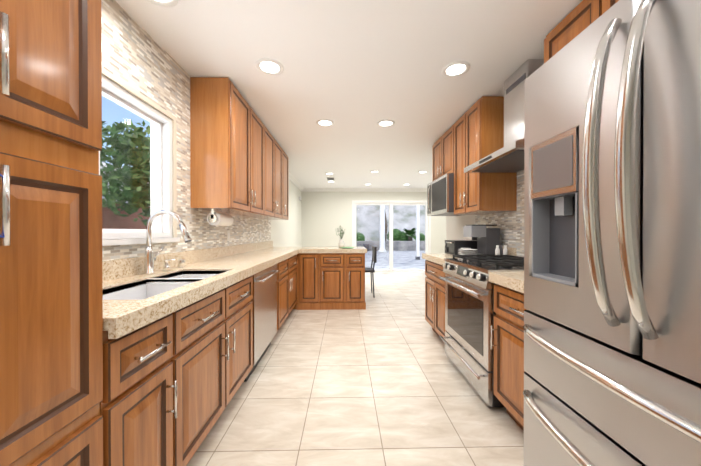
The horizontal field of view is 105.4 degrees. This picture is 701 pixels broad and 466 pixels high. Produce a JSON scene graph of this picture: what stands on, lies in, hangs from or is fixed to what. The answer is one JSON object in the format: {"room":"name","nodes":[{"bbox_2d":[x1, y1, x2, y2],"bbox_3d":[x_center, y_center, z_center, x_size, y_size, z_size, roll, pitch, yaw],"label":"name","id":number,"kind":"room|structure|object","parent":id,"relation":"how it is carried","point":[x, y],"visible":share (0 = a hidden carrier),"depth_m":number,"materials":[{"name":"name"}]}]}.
{"room":"kitchen","nodes":[
{"label":"kitchen","id":0,"kind":"room"},
{"bbox_2d":[103,75,301,246],"bbox_3d":[-1.422,-0.066,3.155,0.160,2.450,9.800,0,0,-1],"label":"wall","id":1,"kind":"structure","parent":0,"point":[286,233],"depth_m":6.15,"materials":[{"name":"white paint"}]},
{"bbox_2d":[99,67,179,245],"bbox_3d":[-1.348,-0.399,1.404,0.155,0.930,1.200,0,0,-1],"label":"window","id":2,"kind":"structure","parent":1,"relation":"in","point":[164,158],"depth_m":1.89,"materials":[{"name":"beige"}]},
{"bbox_2d":[101,0,270,260],"bbox_3d":[-1.329,-0.524,2.679,0.006,1.530,3.790,0,0,-1],"label":"tile","id":3,"kind":"structure","parent":1,"relation":"attached to","point":[137,57],"depth_m":1.89,"materials":[{"name":"beige tile"}]},
{"bbox_2d":[184,221,189,234],"bbox_3d":[-1.311,-0.037,2.137,0.006,0.115,0.072,0,0,-1],"label":"wall outlet plate","id":4,"kind":"object","parent":3,"relation":"attached to","point":[187,224],"depth_m":2.14,"materials":[{"name":"white plastic"}]},
{"bbox_2d":[227,230,229,240],"bbox_3d":[-1.327,0.030,2.907,0.006,0.115,0.072,0,0,-1],"label":"wall outlet plate","id":5,"kind":"object","parent":3,"relation":"attached to","point":[228,231],"depth_m":2.90,"materials":[{"name":"white plastic"}]},
{"bbox_2d":[190,77,265,216],"bbox_3d":[-1.162,-0.745,2.649,0.332,1.072,0.904,0,0,-1],"label":"upper cabinet","id":6,"kind":"object","parent":1,"relation":"attached to","point":[238,161],"depth_m":2.20,"materials":[{"name":"brown wood"}]},
{"bbox_2d":[207,209,233,225],"bbox_3d":[-1.176,-0.137,2.422,0.115,0.141,0.315,0,0,-1],"label":"paper towel holder","id":7,"kind":"object","parent":6,"relation":"attached to","point":[218,219],"visible":1,"depth_m":2.31,"materials":[{"name":"white"}]},
{"bbox_2d":[254,128,281,219],"bbox_3d":[-1.181,-0.749,3.553,0.332,1.072,0.904,0,0,-1],"label":"upper cabinet","id":8,"kind":"object","parent":1,"relation":"attached to","point":[273,149],"depth_m":3.52,"materials":[{"name":"brown wood"}]},
{"bbox_2d":[282,149,288,219],"bbox_3d":[-1.195,-0.752,4.231,0.332,1.072,0.452,0,0,-1],"label":"upper cabinet","id":9,"kind":"object","parent":1,"relation":"attached to","point":[285,187],"depth_m":4.23,"materials":[{"name":"brown wood"}]},
{"bbox_2d":[288,171,303,190],"bbox_3d":[-1.361,-1.258,6.121,0.085,0.090,3.240,0,0,-1],"label":"crown molding","id":10,"kind":"structure","parent":1,"relation":"attached to","point":[295,182],"depth_m":6.66,"materials":[{"name":"white"}]},
{"bbox_2d":[115,0,582,187],"bbox_3d":[1.125,-1.341,3.202,5.335,0.100,9.800,0,0,-1],"label":"ceiling","id":11,"kind":"structure","parent":0,"point":[355,71],"depth_m":2.00,"materials":[{"name":"white paint"}]},
{"bbox_2d":[147,0,178,6],"bbox_3d":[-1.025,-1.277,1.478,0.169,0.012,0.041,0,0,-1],"label":"recessed light","id":12,"kind":"object","parent":11,"relation":"in","point":[164,3],"depth_m":1.48,"materials":[{"name":"white plastic"}]},
{"bbox_2d":[255,58,283,75],"bbox_3d":[-0.619,-1.280,2.054,0.208,0.012,0.212,0,0,-1],"label":"recessed light","id":13,"kind":"object","parent":11,"relation":"in","point":[269,66],"depth_m":2.06,"materials":[{"name":"white plastic"}]},
{"bbox_2d":[316,119,333,126],"bbox_3d":[-0.297,-1.284,3.105,0.200,0.012,0.201,0,0,-1],"label":"recessed light","id":14,"kind":"object","parent":11,"relation":"in","point":[322,122],"depth_m":3.11,"materials":[{"name":"white plastic"}]},
{"bbox_2d":[377,119,394,126],"bbox_3d":[0.413,-1.284,3.106,0.202,0.012,0.201,0,0,-1],"label":"recessed light","id":15,"kind":"object","parent":11,"relation":"in","point":[382,123],"depth_m":3.13,"materials":[{"name":"white plastic"}]},
{"bbox_2d":[442,61,469,77],"bbox_3d":[0.821,-1.280,2.085,0.208,0.012,0.207,0,0,-1],"label":"recessed light","id":16,"kind":"object","parent":11,"relation":"in","point":[457,68],"depth_m":2.09,"materials":[{"name":"white plastic"}]},
{"bbox_2d":[187,271,523,465],"bbox_3d":[1.125,1.208,3.213,5.335,0.100,9.800,0,0,-1],"label":"floor","id":17,"kind":"structure","parent":0,"point":[380,380],"depth_m":1.83,"materials":[{"name":"tile"}]},
{"bbox_2d":[0,0,102,465],"bbox_3d":[-0.982,-0.049,0.478,0.601,2.438,0.620,0,0,-1],"label":"pantry cabinet","id":18,"kind":"object","parent":17,"relation":"on","point":[51,347],"visible":1,"depth_m":0.65,"materials":[{"name":"brown wood"}]},
{"bbox_2d":[100,309,179,465],"bbox_3d":[-1.012,0.731,0.952,0.562,0.874,0.315,0,0,-1],"label":"base cabinet","id":19,"kind":"object","parent":17,"relation":"on","point":[172,382],"depth_m":0.94,"materials":[{"name":"brown wood"}]},
{"bbox_2d":[180,276,252,465],"bbox_3d":[-1.025,0.728,1.590,0.562,0.874,0.962,0,0,-1],"label":"base cabinet","id":20,"kind":"object","parent":17,"relation":"on","point":[216,330],"depth_m":1.42,"materials":[{"name":"brown wood"}]},
{"bbox_2d":[244,264,280,381],"bbox_3d":[-0.992,0.728,2.427,0.568,0.868,0.696,0,0,-1],"label":"dishwasher","id":21,"kind":"object","parent":17,"relation":"on","point":[264,300],"visible":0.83,"depth_m":2.32,"materials":[{"name":"grey metal"}]},
{"bbox_2d":[277,259,291,330],"bbox_3d":[-1.057,0.722,3.111,0.562,0.874,0.500,0,0,-1],"label":"base cabinet","id":22,"kind":"object","parent":17,"relation":"on","point":[284,291],"depth_m":3.09,"materials":[{"name":"brown wood"}]},
{"bbox_2d":[288,253,299,309],"bbox_3d":[-1.068,0.720,3.660,0.562,0.874,0.600,0,0,-1],"label":"base cabinet","id":23,"kind":"object","parent":17,"relation":"on","point":[294,261],"depth_m":3.84,"materials":[{"name":"brown wood"}]},
{"bbox_2d":[300,253,319,309],"bbox_3d":[-0.623,0.717,4.315,0.295,0.874,0.620,0,0,-1],"label":"base cabinet","id":24,"kind":"object","parent":17,"relation":"on","point":[309,262],"depth_m":4.01,"materials":[{"name":"brown wood"}]},
{"bbox_2d":[102,241,301,338],"bbox_3d":[-1.030,0.299,2.723,0.600,0.315,3.862,0,0,-1],"label":"countertop","id":25,"kind":"structure","parent":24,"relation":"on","point":[135,297],"depth_m":1.52,"materials":[{"name":"stone"}]},
{"bbox_2d":[143,210,191,274],"bbox_3d":[-1.124,0.054,1.659,0.287,0.393,0.095,0,0,-1],"label":"kitchen faucet","id":26,"kind":"object","parent":25,"relation":"on","point":[149,258],"visible":1,"depth_m":1.63,"materials":[{"name":"silver metal"}]},
{"bbox_2d":[163,259,174,270],"bbox_3d":[-1.216,0.212,1.790,0.076,0.075,0.039,0,0,-1],"label":"soap dispenser","id":27,"kind":"object","parent":25,"relation":"on","point":[166,266],"visible":1,"depth_m":1.78,"materials":[{"name":"silver metal"}]},
{"bbox_2d":[178,259,184,266],"bbox_3d":[-1.234,0.220,1.950,0.044,0.058,0.043,0,0,-1],"label":"air gap cap","id":28,"kind":"object","parent":25,"relation":"on","point":[181,262],"visible":1,"depth_m":1.93,"materials":[{"name":"silver metal"}]},
{"bbox_2d":[302,247,366,252],"bbox_3d":[-0.260,0.271,4.336,1.006,0.062,0.670,0,0,-1],"label":"countertop","id":29,"kind":"structure","parent":24,"relation":"on","point":[304,249],"depth_m":4.01,"materials":[{"name":"stone"}]},
{"bbox_2d":[335,226,344,246],"bbox_3d":[-0.166,0.055,4.428,0.170,0.365,0.207,0,0,-1],"label":"vase","id":30,"kind":"object","parent":29,"relation":"on","point":[341,243],"visible":0.98,"depth_m":4.41,"materials":[{"name":"white ceramic"}]},
{"bbox_2d":[320,253,347,309],"bbox_3d":[-0.282,0.717,4.322,0.388,0.874,0.620,0,0,-1],"label":"base cabinet","id":31,"kind":"object","parent":17,"relation":"on","point":[333,266],"depth_m":4.02,"materials":[{"name":"brown wood"}]},
{"bbox_2d":[348,253,363,309],"bbox_3d":[0.056,0.717,4.329,0.287,0.874,0.620,0,0,-1],"label":"base cabinet","id":32,"kind":"object","parent":17,"relation":"on","point":[355,260],"depth_m":4.02,"materials":[{"name":"brown wood"}]},
{"bbox_2d":[365,246,376,297],"bbox_3d":[0.246,0.701,4.953,0.444,0.902,0.404,0,0,-1],"label":"dining chair","id":33,"kind":"object","parent":17,"relation":"on","point":[371,270],"visible":0.69,"depth_m":4.78,"materials":[{"name":"grey metal"}]},
{"bbox_2d":[425,260,445,341],"bbox_3d":[1.209,0.723,2.860,0.696,0.874,0.706,0,0,-1],"label":"base cabinet","id":34,"kind":"object","parent":17,"relation":"on","point":[434,301],"visible":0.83,"depth_m":2.83,"materials":[{"name":"brown wood"}]},
{"bbox_2d":[422,247,515,264],"bbox_3d":[1.215,0.224,2.873,0.684,0.168,0.736,0,0,-1],"label":"countertop","id":35,"kind":"structure","parent":34,"relation":"on","point":[437,258],"depth_m":2.80,"materials":[{"name":"stone"}]},
{"bbox_2d":[444,240,476,254],"bbox_3d":[1.300,0.164,3.062,0.391,0.160,0.300,0,0,-1],"label":"toaster oven","id":36,"kind":"object","parent":35,"relation":"on","point":[452,247],"visible":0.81,"depth_m":2.91,"materials":[{"name":"black metal"}]},
{"bbox_2d":[458,249,477,254],"bbox_3d":[1.136,0.202,2.589,0.180,0.089,0.177,0,0,-1],"label":"plate stack","id":37,"kind":"object","parent":35,"relation":"on","point":[467,252],"visible":0.67,"depth_m":2.56,"materials":[{"name":"white ceramic"}]},
{"bbox_2d":[463,225,499,254],"bbox_3d":[1.357,0.080,2.773,0.290,0.332,0.180,0,0,-1],"label":"coffee maker","id":38,"kind":"object","parent":35,"relation":"on","point":[488,240],"visible":0.88,"depth_m":2.69,"materials":[{"name":"black plastic"}]},
{"bbox_2d":[495,245,501,254],"bbox_3d":[1.406,0.182,2.555,0.040,0.130,0.038,0,0,-1],"label":"bottle","id":39,"kind":"object","parent":35,"relation":"on","point":[500,251],"depth_m":2.55,"materials":[{"name":"white ceramic"}]},
{"bbox_2d":[502,245,507,254],"bbox_3d":[1.477,0.182,2.546,0.040,0.130,0.038,0,0,-1],"label":"bottle","id":40,"kind":"object","parent":35,"relation":"on","point":[504,251],"depth_m":2.53,"materials":[{"name":"white ceramic"}]},
{"bbox_2d":[440,255,523,406],"bbox_3d":[1.183,0.684,2.122,0.706,0.959,0.762,0,0,-1],"label":"gas range","id":41,"kind":"object","parent":17,"relation":"on","point":[470,313],"visible":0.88,"depth_m":1.97,"materials":[{"name":"silver metal"}]},
{"bbox_2d":[491,284,526,430],"bbox_3d":[1.239,0.729,1.426,0.696,0.874,0.626,0,0,-1],"label":"base cabinet","id":42,"kind":"object","parent":17,"relation":"on","point":[509,371],"visible":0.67,"depth_m":1.57,"materials":[{"name":"brown wood"}]},
{"bbox_2d":[489,272,523,292],"bbox_3d":[1.245,0.230,1.424,0.684,0.168,0.626,0,0,-1],"label":"countertop","id":43,"kind":"structure","parent":42,"relation":"on","point":[513,280],"depth_m":1.56,"materials":[{"name":"stone"}]},
{"bbox_2d":[523,0,700,465],"bbox_3d":[1.094,0.280,0.646,0.964,1.780,0.895,0,0,-1],"label":"refrigerator","id":44,"kind":"object","parent":17,"relation":"on","point":[612,253],"visible":1,"depth_m":0.69,"materials":[{"name":"grey metal"}]},
{"bbox_2d":[302,191,445,252],"bbox_3d":[1.025,-0.087,7.987,5.255,2.450,0.160,0,0,-1],"label":"wall","id":45,"kind":"structure","parent":0,"point":[325,215],"depth_m":7.88,"materials":[{"name":"white paint"}]},
{"bbox_2d":[304,188,426,191],"bbox_3d":[1.028,-1.266,7.860,4.935,0.090,0.085,0,0,-1],"label":"crown molding","id":46,"kind":"structure","parent":45,"relation":"attached to","point":[305,189],"depth_m":7.85,"materials":[{"name":"white paint"}]},
{"bbox_2d":[352,200,430,270],"bbox_3d":[1.213,0.088,7.964,2.340,2.100,0.135,0,0,-1],"label":"door frame","id":47,"kind":"structure","parent":45,"relation":"attached to","point":[390,203],"depth_m":7.93,"materials":[{"name":"white"}]},
{"bbox_2d":[446,215,474,239],"bbox_3d":[1.673,-0.058,1.294,0.160,2.450,5.950,0,0,-1],"label":"wall","id":48,"kind":"structure","parent":0,"point":[454,227],"depth_m":3.84,"materials":[{"name":"white paint"}]},
{"bbox_2d":[427,172,450,215],"bbox_3d":[1.305,-0.470,3.395,0.480,0.455,0.560,0,0,-1],"label":"microwave","id":49,"kind":"object","parent":48,"relation":"attached to","point":[439,190],"depth_m":3.39,"materials":[{"name":"silver metal"}]},
{"bbox_2d":[432,127,450,175],"bbox_3d":[1.368,-0.749,3.490,0.351,1.072,0.760,0,0,-1],"label":"upper cabinet","id":50,"kind":"object","parent":48,"relation":"attached to","point":[441,149],"depth_m":3.46,"materials":[{"name":"brown wood"}]},
{"bbox_2d":[451,96,516,215],"bbox_3d":[1.382,-0.746,2.807,0.351,1.072,0.606,0,0,-1],"label":"upper cabinet","id":51,"kind":"object","parent":48,"relation":"attached to","point":[474,133],"depth_m":2.51,"materials":[{"name":"brown wood"}]},
{"bbox_2d":[475,171,523,255],"bbox_3d":[1.571,-0.172,2.206,0.006,0.830,2.200,0,0,-1],"label":"tile","id":52,"kind":"structure","parent":48,"relation":"attached to","point":[510,225],"depth_m":2.57,"materials":[{"name":"beige tile"}]},
{"bbox_2d":[464,59,543,172],"bbox_3d":[1.318,-0.918,2.118,0.509,0.729,0.756,0,0,-1],"label":"range hood","id":53,"kind":"object","parent":48,"relation":"attached to","point":[508,157],"visible":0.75,"depth_m":2.10,"materials":[{"name":"silver metal"}]},
{"bbox_2d":[544,0,618,62],"bbox_3d":[1.411,-0.983,0.957,0.371,0.582,1.556,0,0,-1],"label":"upper cabinet","id":54,"kind":"object","parent":48,"relation":"attached to","point":[576,21],"visible":0.06,"depth_m":1.50,"materials":[{"name":"brown wood"}]},
{"label":"outside","id":55,"kind":"structure","parent":0,"visible":0},
{"bbox_2d":[365,251,424,269],"bbox_3d":[-0.887,1.274,13.374,25.335,0.280,33.000,0,0,-1],"label":"ground","id":56,"kind":"structure","parent":55,"point":[404,260],"depth_m":10.73,"materials":[{"name":"concrete"}]},
{"bbox_2d":[100,161,149,206],"bbox_3d":[-8.786,-0.990,5.197,4.200,4.320,17.000,0,0,-1],"label":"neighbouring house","id":57,"kind":"structure","parent":56,"relation":"on","point":[104,163],"depth_m":8.15,"materials":[{"name":"white"}]},
{"bbox_2d":[100,120,150,228],"bbox_3d":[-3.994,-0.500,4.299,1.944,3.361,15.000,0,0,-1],"label":"tree","id":58,"kind":"object","parent":56,"relation":"on","point":[129,211],"depth_m":4.70,"materials":[{"name":"green plant"}]},
{"bbox_2d":[356,205,424,250],"bbox_3d":[3.684,-0.931,18.020,16.000,4.091,3.333,0,0,-1],"label":"garden","id":59,"kind":"object","parent":56,"relation":"on","point":[402,241],"visible":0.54,"depth_m":16.99,"materials":[{"name":"plant"}]},
{"bbox_2d":[356,205,424,240],"bbox_3d":[2.544,-3.424,24.678,26.000,9.020,10.500,0,0,-1],"label":"hillside","id":60,"kind":"structure","parent":56,"relation":"on","point":[404,216],"depth_m":22.05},
{"bbox_2d":[378,205,419,259],"bbox_3d":[2.296,-0.376,13.578,1.320,3.020,4.190,0,0,-1],"label":"patio column","id":61,"kind":"structure","parent":56,"relation":"on","point":[382,231],"depth_m":15.21,"materials":[{"name":"white"}]}
]}

